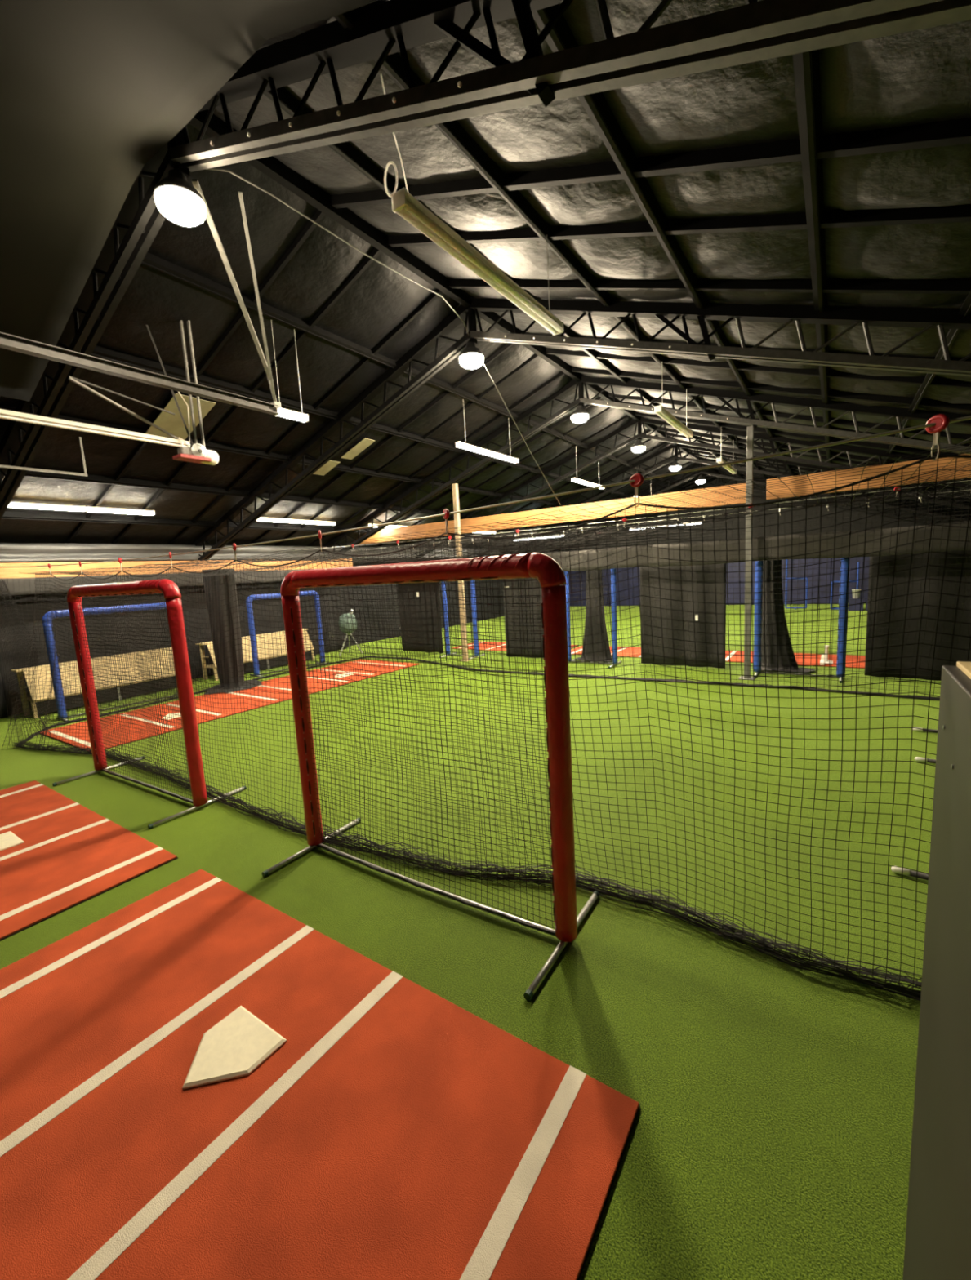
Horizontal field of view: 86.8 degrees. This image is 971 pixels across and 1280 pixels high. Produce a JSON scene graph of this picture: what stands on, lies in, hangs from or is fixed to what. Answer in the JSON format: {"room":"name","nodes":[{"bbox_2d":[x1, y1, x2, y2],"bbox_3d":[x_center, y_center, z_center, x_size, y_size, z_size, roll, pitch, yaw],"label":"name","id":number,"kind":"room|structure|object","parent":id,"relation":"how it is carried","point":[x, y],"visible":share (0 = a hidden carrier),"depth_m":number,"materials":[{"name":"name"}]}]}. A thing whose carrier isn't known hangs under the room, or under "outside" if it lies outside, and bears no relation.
{"room":"sports facility","nodes":[
{"label":"sports facility","id":0,"kind":"room"},
{"bbox_2d":[0,552,541,646],"bbox_3d":[-4.753,-1.574,19.461,0.100,3.417,33.000,2,9,34],"label":"wall","id":1,"kind":"structure","parent":0,"point":[449,594],"depth_m":20.72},
{"bbox_2d":[0,603,940,1279],"bbox_3d":[3.631,0.406,14.103,19.900,0.001,33.000,2,9,34],"label":"floor","id":2,"kind":"structure","parent":0,"point":[771,1136],"depth_m":3.85,"materials":[{"name":"green carpet"}]},
{"bbox_2d":[0,673,7,718],"bbox_3d":[-11.568,0.554,8.020,0.090,2.941,5.881,2,9,34],"label":"curtain","id":3,"kind":"object","parent":2,"relation":"on","point":[3,711],"visible":1,"depth_m":10.56,"materials":[{"name":"black fabric"}]},
{"bbox_2d":[0,780,177,941],"bbox_3d":[-5.055,2.098,4.848,3.840,0.026,2.300,2,9,34],"label":"mat","id":4,"kind":"object","parent":2,"relation":"on","point":[70,855],"visible":1,"depth_m":4.79,"materials":[{"name":"red"}]},
{"bbox_2d":[0,831,24,851],"bbox_3d":[-4.902,2.037,5.072,0.432,0.020,0.432,2,9,34],"label":"plate","id":5,"kind":"object","parent":4,"relation":"on","point":[8,839],"visible":1,"depth_m":5.14,"materials":[{"name":"white rubber"}]},
{"bbox_2d":[11,646,177,718],"bbox_3d":[-8.555,0.875,11.772,0.682,1.013,3.250,2,9,34],"label":"bench","id":6,"kind":"object","parent":2,"relation":"on","point":[47,680],"visible":0.39,"depth_m":11.18,"materials":[{"name":"beige wood"}]},
{"bbox_2d":[11,646,172,672],"bbox_3d":[-8.713,0.409,11.801,0.360,0.030,3.250,2,9,34],"label":"shelf","id":7,"kind":"object","parent":6,"relation":"attached to","point":[40,667],"depth_m":11.42,"materials":[{"name":"brown wood"}]},
{"bbox_2d":[24,675,174,702],"bbox_3d":[-8.555,1.032,11.799,0.620,0.030,3.010,2,9,34],"label":"shelf","id":8,"kind":"object","parent":6,"relation":"attached to","point":[44,699],"depth_m":11.32,"materials":[{"name":"brown wood"}]},
{"bbox_2d":[41,602,177,721],"bbox_3d":[-7.734,0.364,10.874,0.724,2.165,2.334,3,10,39],"label":"screen","id":9,"kind":"object","parent":2,"relation":"on","point":[51,643],"visible":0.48,"depth_m":10.29,"materials":[{"name":"blue plastic"}]},
{"bbox_2d":[52,578,246,829],"bbox_3d":[-4.323,0.587,6.276,2.654,2.565,1.084,2,9,32],"label":"screen","id":10,"kind":"object","parent":2,"relation":"on","point":[171,593],"visible":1,"depth_m":6.11,"materials":[{"name":"red plastic"}]},
{"bbox_2d":[40,688,292,751],"bbox_3d":[-6.030,1.440,10.196,2.400,0.026,3.840,2,9,34],"label":"mat","id":11,"kind":"object","parent":2,"relation":"on","point":[75,735],"visible":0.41,"depth_m":9.84,"materials":[{"name":"red"}]},
{"bbox_2d":[195,628,315,680],"bbox_3d":[-6.465,0.351,14.848,0.682,1.013,3.300,2,9,34],"label":"bench","id":12,"kind":"object","parent":2,"relation":"on","point":[247,642],"visible":0.43,"depth_m":14.67,"materials":[{"name":"beige wood"}]},
{"bbox_2d":[195,628,306,644],"bbox_3d":[-6.624,-0.115,14.876,0.360,0.030,3.300,2,9,34],"label":"shelf","id":13,"kind":"object","parent":12,"relation":"attached to","point":[269,634],"depth_m":14.84,"materials":[{"name":"brown wood"}]},
{"bbox_2d":[206,650,307,668],"bbox_3d":[-6.466,0.508,14.875,0.620,0.030,3.060,2,9,34],"label":"shelf","id":14,"kind":"object","parent":12,"relation":"attached to","point":[268,658],"depth_m":14.60,"materials":[{"name":"brown wood"}]},
{"bbox_2d":[245,590,330,677],"bbox_3d":[-5.525,-0.232,14.372,0.724,2.185,2.149,3,10,40],"label":"screen","id":15,"kind":"object","parent":2,"relation":"on","point":[268,596],"visible":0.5,"depth_m":13.95,"materials":[{"name":"blue plastic"}]},
{"bbox_2d":[0,869,639,1279],"bbox_3d":[-1.526,2.221,2.472,3.840,0.026,2.300,2,9,34],"label":"mat","id":16,"kind":"object","parent":2,"relation":"on","point":[395,1131],"visible":1,"depth_m":2.33,"materials":[{"name":"red"}]},
{"bbox_2d":[182,1005,286,1089],"bbox_3d":[-1.361,2.160,2.688,0.432,0.020,0.432,2,9,34],"label":"plate","id":17,"kind":"object","parent":16,"relation":"on","point":[240,1042],"visible":1,"depth_m":2.70,"materials":[{"name":"white rubber"}]},
{"bbox_2d":[252,659,419,694],"bbox_3d":[-3.882,0.901,13.358,2.400,0.026,3.840,2,9,34],"label":"mat","id":18,"kind":"object","parent":2,"relation":"on","point":[283,683],"visible":0.52,"depth_m":13.10,"materials":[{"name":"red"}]},
{"bbox_2d":[337,608,362,656],"bbox_3d":[-4.406,-0.270,16.793,0.739,1.482,0.768,-2,8,11],"label":"machine","id":19,"kind":"object","parent":2,"relation":"on","point":[351,610],"visible":0.7,"depth_m":16.59,"materials":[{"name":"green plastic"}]},
{"bbox_2d":[397,582,443,653],"bbox_3d":[-2.088,-0.848,16.336,1.751,2.486,0.094,2,9,34],"label":"curtain","id":20,"kind":"object","parent":2,"relation":"on","point":[411,596],"visible":0.47,"depth_m":16.31,"materials":[{"name":"black fabric"}]},
{"bbox_2d":[262,552,599,1000],"bbox_3d":[-0.589,0.700,3.927,2.683,2.555,1.084,2,9,33],"label":"screen","id":21,"kind":"object","parent":2,"relation":"on","point":[550,575],"visible":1,"depth_m":3.64,"materials":[{"name":"red plastic"}]},
{"bbox_2d":[451,483,471,661],"bbox_3d":[-0.695,-1.819,14.191,0.240,4.850,0.240,2,9,34],"label":"post","id":22,"kind":"object","parent":2,"relation":"on","point":[455,486],"visible":0.74,"depth_m":14.06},
{"bbox_2d":[439,580,484,658],"bbox_3d":[-0.757,-0.799,15.072,1.188,2.604,0.824,2,9,34],"label":"screen","id":23,"kind":"object","parent":2,"relation":"on","point":[473,606],"visible":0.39,"depth_m":15.02,"materials":[{"name":"blue plastic"}]},
{"bbox_2d":[451,641,577,651],"bbox_3d":[0.885,0.220,16.517,3.840,0.026,1.550,2,9,34],"label":"mat","id":24,"kind":"object","parent":2,"relation":"on","point":[500,648],"visible":0.19,"depth_m":16.80,"materials":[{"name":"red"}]},
{"bbox_2d":[502,577,543,657],"bbox_3d":[1.351,-0.729,14.016,1.952,2.484,0.089,2,9,34],"label":"curtain","id":25,"kind":"object","parent":2,"relation":"on","point":[523,584],"visible":0.27,"depth_m":14.24,"materials":[{"name":"black fabric"}]},
{"bbox_2d":[563,568,621,667],"bbox_3d":[2.609,-0.692,12.804,1.358,2.624,0.824,2,9,34],"label":"screen","id":26,"kind":"object","parent":2,"relation":"on","point":[613,596],"visible":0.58,"depth_m":12.67,"materials":[{"name":"blue plastic"}]},
{"bbox_2d":[575,569,612,661],"bbox_3d":[2.801,-0.714,13.210,1.202,2.458,0.582,2,9,34],"label":"drape","id":27,"kind":"object","parent":26,"relation":"hanging from","point":[597,655],"visible":0.62,"depth_m":13.11,"materials":[{"name":"black fabric"}]},
{"bbox_2d":[570,645,640,657],"bbox_3d":[4.202,0.335,14.284,3.840,0.026,1.550,2,9,34],"label":"mat","id":28,"kind":"object","parent":2,"relation":"on","point":[625,652],"visible":0.15,"depth_m":14.53,"materials":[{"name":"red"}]},
{"bbox_2d":[639,563,725,668],"bbox_3d":[4.529,-0.617,11.882,1.892,2.489,0.090,2,9,34],"label":"wall panel","id":29,"kind":"object","parent":2,"relation":"on","point":[688,616],"visible":0.77,"depth_m":11.87,"materials":[{"name":"black fabric"}]},
{"bbox_2d":[568,556,869,605],"bbox_3d":[12.630,-3.079,27.394,19.180,2.380,0.120,2,9,34],"label":"wall padding","id":30,"kind":"object","parent":2,"relation":"on","point":[635,602],"visible":0.21,"depth_m":25.62,"materials":[{"name":"blue fabric"}]},
{"bbox_2d":[737,425,755,679],"bbox_3d":[5.223,-1.656,10.199,0.280,4.938,0.280,2,9,34],"label":"steel post","id":31,"kind":"object","parent":2,"relation":"on","point":[749,429],"visible":0.94,"depth_m":10.16,"materials":[{"name":"grey metal"}]},
{"bbox_2d":[322,375,970,557],"bbox_3d":[2.242,-4.015,11.812,19.841,3.878,0.192,2,9,34],"label":"roof truss","id":32,"kind":"object","parent":31,"relation":"on","point":[811,403],"visible":0.91,"depth_m":10.52,"materials":[{"name":"metal"}]},
{"bbox_2d":[0,581,346,715],"bbox_3d":[-7.550,-0.500,14.280,0.099,2.939,9.101,2,9,34],"label":"wall","id":33,"kind":"structure","parent":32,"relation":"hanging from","point":[29,604],"depth_m":12.68,"materials":[{"name":"black fabric"}]},
{"bbox_2d":[570,404,588,423],"bbox_3d":[2.138,-5.199,11.667,0.410,0.502,0.410,2,9,34],"label":"lamp","id":34,"kind":"object","parent":32,"relation":"hanging from","point":[580,415],"visible":1,"depth_m":11.56,"materials":[{"name":"grey"}]},
{"bbox_2d":[570,413,588,423],"bbox_3d":[2.147,-5.025,11.690,0.400,0.152,0.400,2,9,34],"label":"diffuser","id":35,"kind":"object","parent":34,"relation":"attached to","point":[578,418],"depth_m":11.56,"materials":[{"name":"beige plastic"}]},
{"bbox_2d":[724,650,865,668],"bbox_3d":[7.518,0.450,12.050,3.840,0.026,1.550,2,9,34],"label":"mat","id":36,"kind":"object","parent":2,"relation":"on","point":[851,659],"visible":0.16,"depth_m":11.98,"materials":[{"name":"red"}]},
{"bbox_2d":[819,644,832,663],"bbox_3d":[7.647,0.309,11.518,0.240,0.380,0.420,2,9,34],"label":"batting tee","id":37,"kind":"object","parent":36,"relation":"on","point":[826,660],"visible":0.72,"depth_m":11.49,"materials":[{"name":"white plastic"}]},
{"bbox_2d":[784,559,807,608],"bbox_3d":[14.219,-2.589,23.493,0.808,2.295,0.685,-5,8,-16],"label":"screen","id":38,"kind":"object","parent":2,"relation":"on","point":[786,562],"visible":0.83,"depth_m":23.58,"materials":[{"name":"blue plastic"}]},
{"bbox_2d":[753,557,849,683],"bbox_3d":[6.276,-0.558,10.287,1.604,2.625,0.824,2,9,34],"label":"screen","id":39,"kind":"object","parent":2,"relation":"on","point":[843,566],"visible":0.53,"depth_m":10.32,"materials":[{"name":"blue plastic"}]},
{"bbox_2d":[830,562,858,608],"bbox_3d":[15.441,-2.319,22.098,0.771,1.995,0.727,-5,8,-13],"label":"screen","id":40,"kind":"object","parent":2,"relation":"on","point":[857,571],"visible":0.39,"depth_m":21.85,"materials":[{"name":"blue plastic"}]},
{"bbox_2d":[848,589,863,610],"bbox_3d":[15.525,-1.681,21.539,0.500,0.880,0.500,2,9,34],"label":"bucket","id":41,"kind":"object","parent":2,"relation":"on","point":[851,601],"visible":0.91,"depth_m":21.40,"materials":[{"name":"white plastic"}]},
{"bbox_2d":[890,866,928,879],"bbox_3d":[3.752,1.782,3.464,1.600,0.052,0.052,3,9,37],"label":"pipe","id":42,"kind":"object","parent":2,"relation":"on","point":[906,872],"visible":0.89,"depth_m":3.86,"materials":[{"name":"white plastic"}]},
{"bbox_2d":[864,550,970,680],"bbox_3d":[9.232,-0.452,8.710,4.442,2.489,0.094,2,9,34],"label":"wall panel","id":43,"kind":"object","parent":2,"relation":"on","point":[932,571],"visible":0.73,"depth_m":9.53,"materials":[{"name":"black fabric"}]},
{"bbox_2d":[914,756,935,763],"bbox_3d":[5.627,1.409,5.496,1.600,0.052,0.052,3,9,37],"label":"pipe","id":44,"kind":"object","parent":2,"relation":"on","point":[916,758],"visible":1,"depth_m":5.91,"materials":[{"name":"white plastic"}]},
{"bbox_2d":[912,727,937,733],"bbox_3d":[6.428,1.232,6.497,1.600,0.052,0.052,3,9,37],"label":"pipe","id":45,"kind":"object","parent":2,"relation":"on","point":[913,729],"visible":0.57,"depth_m":6.89,"materials":[{"name":"white plastic"}]},
{"bbox_2d":[902,661,970,1279],"bbox_3d":[0.558,1.344,0.174,0.303,2.145,3.200,2,9,34],"label":"wall","id":46,"kind":"structure","parent":2,"relation":"on","point":[937,1242],"depth_m":1.26,"materials":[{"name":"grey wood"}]},
{"bbox_2d":[0,0,970,553],"bbox_3d":[3.355,-4.637,13.432,20.100,3.551,33.000,2,9,34],"label":"ceiling","id":47,"kind":"structure","parent":0,"point":[840,175],"depth_m":6.07,"materials":[{"name":"black metal"}]},
{"bbox_2d":[0,436,87,476],"bbox_3d":[-7.188,-2.740,7.097,0.035,0.602,2.760,2,9,34],"label":"hanging rod","id":48,"kind":"object","parent":47,"relation":"hanging from","point":[85,473],"visible":1,"depth_m":7.99,"materials":[{"name":"paint"}]},
{"bbox_2d":[7,502,86,511],"bbox_3d":[-8.249,-2.504,9.652,0.120,0.100,1.220,2,9,34],"label":"strip light","id":49,"kind":"object","parent":47,"relation":"hanging from","point":[12,504],"visible":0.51,"depth_m":9.62,"materials":[{"name":"white plastic"}]},
{"bbox_2d":[85,506,155,515],"bbox_3d":[-7.554,-2.679,10.676,0.120,0.100,1.220,2,9,34],"label":"strip light","id":50,"kind":"object","parent":47,"relation":"hanging from","point":[98,509],"visible":1,"depth_m":10.61,"materials":[{"name":"white plastic"}]},
{"bbox_2d":[67,320,218,465],"bbox_3d":[-4.246,-3.267,6.360,0.373,1.949,1.602,2,9,34],"label":"operator","id":51,"kind":"object","parent":47,"relation":"hanging from","point":[197,453],"visible":1,"depth_m":6.71,"materials":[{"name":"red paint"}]},
{"bbox_2d":[0,408,190,447],"bbox_3d":[-5.207,-2.248,4.874,0.070,0.081,4.647,2,9,34],"label":"rail","id":52,"kind":"object","parent":51,"relation":"attached to","point":[4,414],"visible":0.9,"depth_m":5.84,"materials":[{"name":"beige metal"}]},
{"bbox_2d":[145,393,215,439],"bbox_3d":[-5.043,-3.609,8.446,1.243,0.425,0.620,2,9,34],"label":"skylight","id":53,"kind":"structure","parent":47,"relation":"attached to","point":[172,424],"depth_m":8.37,"materials":[{"name":"beige plastic"}]},
{"bbox_2d":[0,0,377,401],"bbox_3d":[-4.240,-3.316,3.116,6.702,1.201,3.881,2,9,34],"label":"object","id":54,"kind":"structure","parent":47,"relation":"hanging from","point":[91,91],"depth_m":3.87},
{"bbox_2d":[256,516,299,523],"bbox_3d":[-5.506,-3.192,13.691,0.120,0.100,1.220,2,9,34],"label":"strip light","id":55,"kind":"object","parent":47,"relation":"hanging from","point":[262,519],"visible":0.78,"depth_m":13.64,"materials":[{"name":"white plastic"}]},
{"bbox_2d":[271,320,308,422],"bbox_3d":[-2.804,-3.797,7.284,0.120,1.259,0.480,2,9,34],"label":"strip light","id":56,"kind":"object","parent":47,"relation":"hanging from","point":[283,412],"visible":0.92,"depth_m":7.33,"materials":[{"name":"white metal"}]},
{"bbox_2d":[0,331,279,415],"bbox_3d":[-4.376,-2.834,5.000,0.100,0.110,5.280,2,9,34],"label":"beam","id":57,"kind":"structure","parent":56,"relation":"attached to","point":[7,341],"depth_m":5.61,"materials":[{"name":"beige metal"}]},
{"bbox_2d":[191,178,277,408],"bbox_3d":[-2.837,-3.762,5.984,0.101,1.377,2.254,-4,8,-6],"label":"brace","id":58,"kind":"object","parent":57,"relation":"attached to","point":[196,184],"visible":0.75,"depth_m":5.69,"materials":[{"name":"paint"}]},
{"bbox_2d":[238,191,280,408],"bbox_3d":[-2.685,-3.891,6.217,0.140,1.548,1.901,-6,8,-17],"label":"brace","id":59,"kind":"object","parent":57,"relation":"attached to","point":[240,193],"visible":1,"depth_m":5.99,"materials":[{"name":"paint"}]},
{"bbox_2d":[299,519,335,525],"bbox_3d":[-4.811,-3.366,14.715,0.120,0.100,1.220,2,9,34],"label":"strip light","id":60,"kind":"object","parent":47,"relation":"hanging from","point":[307,522],"visible":1,"depth_m":14.65,"materials":[{"name":"white plastic"}]},
{"bbox_2d":[312,460,340,475],"bbox_3d":[-3.610,-3.907,11.670,0.603,0.210,0.300,2,9,34],"label":"skylight","id":61,"kind":"structure","parent":47,"relation":"attached to","point":[330,464],"depth_m":11.66,"materials":[{"name":"beige plastic"}]},
{"bbox_2d":[340,438,374,459],"bbox_3d":[-2.804,-4.196,11.294,0.803,0.278,0.300,2,9,34],"label":"skylight","id":62,"kind":"structure","parent":47,"relation":"attached to","point":[364,443],"depth_m":11.28,"materials":[{"name":"beige plastic"}]},
{"bbox_2d":[0,0,970,520],"bbox_3d":[-2.601,-2.800,4.681,19.841,3.878,0.192,2,9,34],"label":"roof truss","id":63,"kind":"object","parent":47,"relation":"attached to","point":[753,31],"visible":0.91,"depth_m":3.02,"materials":[{"name":"black metal"}]},
{"bbox_2d":[0,558,352,578],"bbox_3d":[-8.598,-1.647,11.866,0.100,0.320,14.294,2,9,34],"label":"timber beam","id":64,"kind":"structure","parent":63,"relation":"attached to","point":[5,572],"depth_m":11.78,"materials":[{"name":"beige wood"}]},
{"bbox_2d":[0,568,324,595],"bbox_3d":[-8.024,-1.446,12.549,0.047,0.340,12.000,2,9,34],"label":"valance","id":65,"kind":"object","parent":64,"relation":"hanging from","point":[32,586],"visible":0.28,"depth_m":11.49,"materials":[{"name":"grey fabric"}]},
{"bbox_2d":[0,542,499,562],"bbox_3d":[-5.985,-2.697,15.834,0.168,0.413,24.000,2,9,34],"label":"plastic sheet","id":66,"kind":"object","parent":64,"relation":"on","point":[9,552],"visible":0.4,"depth_m":12.30,"materials":[{"name":"plastic"}]},
{"bbox_2d":[153,168,206,226],"bbox_3d":[-2.706,-3.984,4.536,0.410,0.502,0.410,2,9,34],"label":"lamp","id":67,"kind":"object","parent":63,"relation":"hanging from","point":[175,198],"visible":0.98,"depth_m":4.45,"materials":[{"name":"grey plastic"}]},
{"bbox_2d":[154,186,206,226],"bbox_3d":[-2.696,-3.811,4.559,0.400,0.152,0.400,2,9,34],"label":"diffuser","id":68,"kind":"object","parent":67,"relation":"attached to","point":[183,206],"depth_m":4.46,"materials":[{"name":"beige plastic"}]},
{"bbox_2d":[379,73,563,335],"bbox_3d":[0.038,-3.513,4.398,0.172,0.877,2.505,2,9,34],"label":"strip light","id":69,"kind":"object","parent":63,"relation":"hanging from","point":[404,204],"visible":0.98,"depth_m":4.01,"materials":[{"name":"beige metal"}]},
{"bbox_2d":[455,400,518,463],"bbox_3d":[0.071,-4.649,11.510,0.120,0.999,2.400,2,9,34],"label":"strip light","id":70,"kind":"object","parent":47,"relation":"hanging from","point":[460,444],"visible":1,"depth_m":11.36,"materials":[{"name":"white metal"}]},
{"bbox_2d":[190,297,970,560],"bbox_3d":[-0.125,-3.421,8.326,19.841,3.878,0.192,2,9,34],"label":"roof truss","id":71,"kind":"object","parent":47,"relation":"attached to","point":[940,318],"visible":0.97,"depth_m":6.74,"materials":[{"name":"metal"}]},
{"bbox_2d":[207,167,468,334],"bbox_3d":[-1.400,-4.613,6.352,0.096,0.335,4.310,2,9,34],"label":"power cable","id":72,"kind":"object","parent":71,"relation":"attached to","point":[212,168],"visible":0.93,"depth_m":5.76,"materials":[{"name":"paint"}]},
{"bbox_2d":[458,342,559,504],"bbox_3d":[0.838,-4.139,10.526,1.230,2.157,5.309,2,9,34],"label":"lamp","id":73,"kind":"object","parent":71,"relation":"hanging from","point":[471,357],"depth_m":8.10,"materials":[{"name":"grey"}]},
{"bbox_2d":[458,352,483,368],"bbox_3d":[-0.221,-4.432,8.204,0.400,0.152,0.400,2,9,34],"label":"diffuser","id":74,"kind":"object","parent":73,"relation":"attached to","point":[467,360],"depth_m":8.08,"materials":[{"name":"beige plastic"}]},
{"bbox_2d":[571,446,604,488],"bbox_3d":[3.230,-5.411,16.162,0.120,1.059,2.350,2,9,34],"label":"strip light","id":75,"kind":"object","parent":47,"relation":"hanging from","point":[573,479],"visible":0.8,"depth_m":15.90,"materials":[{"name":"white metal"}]},
{"bbox_2d":[296,480,970,550],"bbox_3d":[1.874,-2.425,10.541,18.600,0.145,0.014,2,9,34],"label":"steel cable","id":76,"kind":"object","parent":47,"relation":"attached to","point":[966,480],"visible":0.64,"depth_m":9.85,"materials":[{"name":"grey metal"}]},
{"bbox_3d":[-0.856,-2.414,12.398,0.092,0.189,0.022,-1,8,17],"label":"hook","id":77,"kind":"object","parent":76,"relation":"hanging from","visible":0},
{"bbox_2d":[331,493,970,700],"bbox_3d":[2.956,-0.749,10.791,17.021,3.220,1.157,2,9,34],"label":"net","id":78,"kind":"object","parent":77,"relation":"hanging from","point":[671,680],"visible":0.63,"depth_m":9.51,"materials":[{"name":"black fabric"}]},
{"bbox_2d":[354,453,970,544],"bbox_3d":[3.158,-3.231,12.585,18.992,0.430,0.090,2,9,34],"label":"timber beam","id":79,"kind":"structure","parent":47,"relation":"attached to","point":[465,522],"depth_m":11.62,"materials":[{"name":"brown wood"}]},
{"bbox_2d":[653,360,692,437],"bbox_3d":[3.481,-4.381,9.422,0.124,0.880,2.300,2,9,34],"label":"strip light","id":80,"kind":"object","parent":47,"relation":"hanging from","point":[660,410],"visible":1,"depth_m":9.24,"materials":[{"name":"beige metal"}]},
{"bbox_2d":[404,416,970,562],"bbox_3d":[4.625,-4.612,15.320,19.841,3.878,0.175,2,9,34],"label":"roof truss","id":81,"kind":"object","parent":47,"relation":"attached to","point":[854,449],"visible":0.73,"depth_m":14.42,"materials":[{"name":"black metal"}]},
{"bbox_2d":[631,439,645,453],"bbox_3d":[4.516,-5.795,15.168,0.410,0.502,0.410,2,9,34],"label":"lamp","id":82,"kind":"object","parent":81,"relation":"hanging from","point":[638,446],"visible":1,"depth_m":15.06,"materials":[{"name":"grey"}]},
{"bbox_2d":[631,445,645,453],"bbox_3d":[4.526,-5.622,15.191,0.400,0.152,0.400,2,9,34],"label":"diffuser","id":83,"kind":"object","parent":82,"relation":"attached to","point":[637,449],"depth_m":15.06,"materials":[{"name":"beige plastic"}]},
{"bbox_2d":[471,444,970,556],"bbox_3d":[6.990,-5.205,18.801,19.841,3.878,0.175,2,9,34],"label":"roof truss","id":84,"kind":"object","parent":47,"relation":"attached to","point":[671,446],"visible":0.52,"depth_m":18.28,"materials":[{"name":"black metal"}]},
{"bbox_2d":[668,460,680,471],"bbox_3d":[6.881,-6.388,18.650,0.410,0.502,0.410,2,9,34],"label":"lamp","id":85,"kind":"object","parent":84,"relation":"hanging from","point":[675,466],"visible":1,"depth_m":18.54,"materials":[{"name":"grey"}]},
{"bbox_2d":[715,457,736,474],"bbox_3d":[6.597,-5.148,14.012,0.124,0.910,2.500,2,9,34],"label":"strip light","id":86,"kind":"object","parent":47,"relation":"hanging from","point":[719,460],"visible":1,"depth_m":14.03,"materials":[{"name":"beige metal"}]},
{"bbox_2d":[507,460,969,555],"bbox_3d":[9.383,-5.805,22.324,19.841,3.878,0.175,2,9,34],"label":"roof truss","id":87,"kind":"object","parent":47,"relation":"attached to","point":[700,473],"visible":0.3,"depth_m":22.09,"materials":[{"name":"black metal"}]},
{"bbox_2d":[695,475,705,484],"bbox_3d":[9.273,-6.988,22.172,0.410,0.502,0.410,2,9,34],"label":"lamp","id":88,"kind":"object","parent":87,"relation":"hanging from","point":[700,480],"visible":1,"depth_m":22.07,"materials":[{"name":"grey"}]},
{"bbox_2d":[545,472,969,552],"bbox_3d":[11.719,-6.391,25.764,19.841,3.878,0.175,2,9,34],"label":"roof truss","id":89,"kind":"object","parent":47,"relation":"attached to","point":[694,485],"visible":0.2,"depth_m":23.75,"materials":[{"name":"black metal"}]},
{"bbox_2d":[0,415,970,567],"bbox_3d":[-2.086,-1.129,4.906,18.001,0.403,0.015,2,9,34],"label":"steel cable","id":90,"kind":"object","parent":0,"point":[966,418],"visible":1,"depth_m":2.98,"materials":[{"name":"grey metal"}]},
{"bbox_2d":[442,508,448,535],"bbox_3d":[-0.283,-0.856,3.728,0.022,0.189,0.092,-7,9,-27],"label":"hook","id":91,"kind":"object","parent":90,"relation":"hanging from","point":[446,511],"visible":1,"depth_m":3.72,"materials":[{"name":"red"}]},
{"bbox_2d":[0,454,970,1000],"bbox_3d":[-1.673,0.436,4.814,14.164,2.944,0.841,1,9,31],"label":"net","id":92,"kind":"object","parent":90,"relation":"hanging from","point":[837,968],"visible":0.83,"depth_m":3.46,"materials":[{"name":"black fabric"}]},
{"bbox_2d":[629,473,643,507],"bbox_3d":[0.867,-0.858,2.947,0.022,0.189,0.092,-9,10,-39],"label":"hook","id":93,"kind":"object","parent":90,"relation":"hanging from","point":[638,477],"visible":1,"depth_m":2.94,"materials":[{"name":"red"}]},
{"bbox_2d":[18,442,970,577],"bbox_3d":[0.657,-1.496,7.259,16.703,0.676,7.053,2,9,34],"label":"wooden beam","id":94,"kind":"structure","parent":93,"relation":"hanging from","point":[255,558],"depth_m":4.98,"materials":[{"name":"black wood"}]},
{"bbox_2d":[0,568,367,746],"bbox_3d":[-6.258,-0.245,12.289,1.104,2.824,8.755,1,9,28],"label":"net","id":95,"kind":"object","parent":94,"relation":"hanging from","point":[33,694],"visible":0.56,"depth_m":9.38,"materials":[{"name":"black fabric"}]},
{"bbox_2d":[201,568,262,694],"bbox_3d":[-6.189,-0.264,12.201,1.333,2.808,1.528,2,9,34],"label":"drape","id":96,"kind":"object","parent":94,"relation":"hanging from","point":[215,640],"visible":0.81,"depth_m":12.03,"materials":[{"name":"black fabric"}]},
{"bbox_2d":[924,413,949,460],"bbox_3d":[1.942,-0.872,2.214,0.022,0.189,0.092,-5,8,-14],"label":"hook","id":97,"kind":"object","parent":90,"relation":"hanging from","point":[941,420],"visible":0.99,"depth_m":2.21,"materials":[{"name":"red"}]},
{"bbox_2d":[355,488,970,551],"bbox_3d":[2.843,-2.662,11.968,18.600,0.012,0.014,2,9,34],"label":"steel cable","id":98,"kind":"object","parent":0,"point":[970,489],"visible":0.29,"depth_m":11.35,"materials":[{"name":"grey metal"}]},
{"bbox_2d":[556,477,959,605],"bbox_3d":[12.657,-5.244,27.215,19.900,6.750,0.100,2,9,34],"label":"wall","id":99,"kind":"structure","parent":0,"point":[801,512],"depth_m":25.97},
{"bbox_2d":[751,560,814,672],"bbox_3d":[6.337,-0.601,10.901,1.188,2.458,0.645,2,9,34],"label":"drape","id":100,"kind":"object","parent":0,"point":[771,607],"visible":0.62,"depth_m":10.90,"materials":[{"name":"black fabric"}]},
{"label":"clip","id":101,"kind":"object","parent":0,"visible":0},
{"bbox_2d":[339,492,970,566],"bbox_3d":[2.817,-2.396,12.031,18.706,0.506,0.038,2,9,34],"label":"net","id":102,"kind":"object","parent":101,"relation":"hanging from","point":[935,502],"visible":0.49,"depth_m":10.17,"materials":[{"name":"black fabric"}]},
{"bbox_2d":[541,520,970,571],"bbox_3d":[2.854,-1.914,12.112,18.700,0.504,0.073,2,9,34],"label":"valance","id":103,"kind":"object","parent":102,"relation":"hanging from","point":[759,543],"visible":0.43,"depth_m":10.05,"materials":[{"name":"grey fabric"}]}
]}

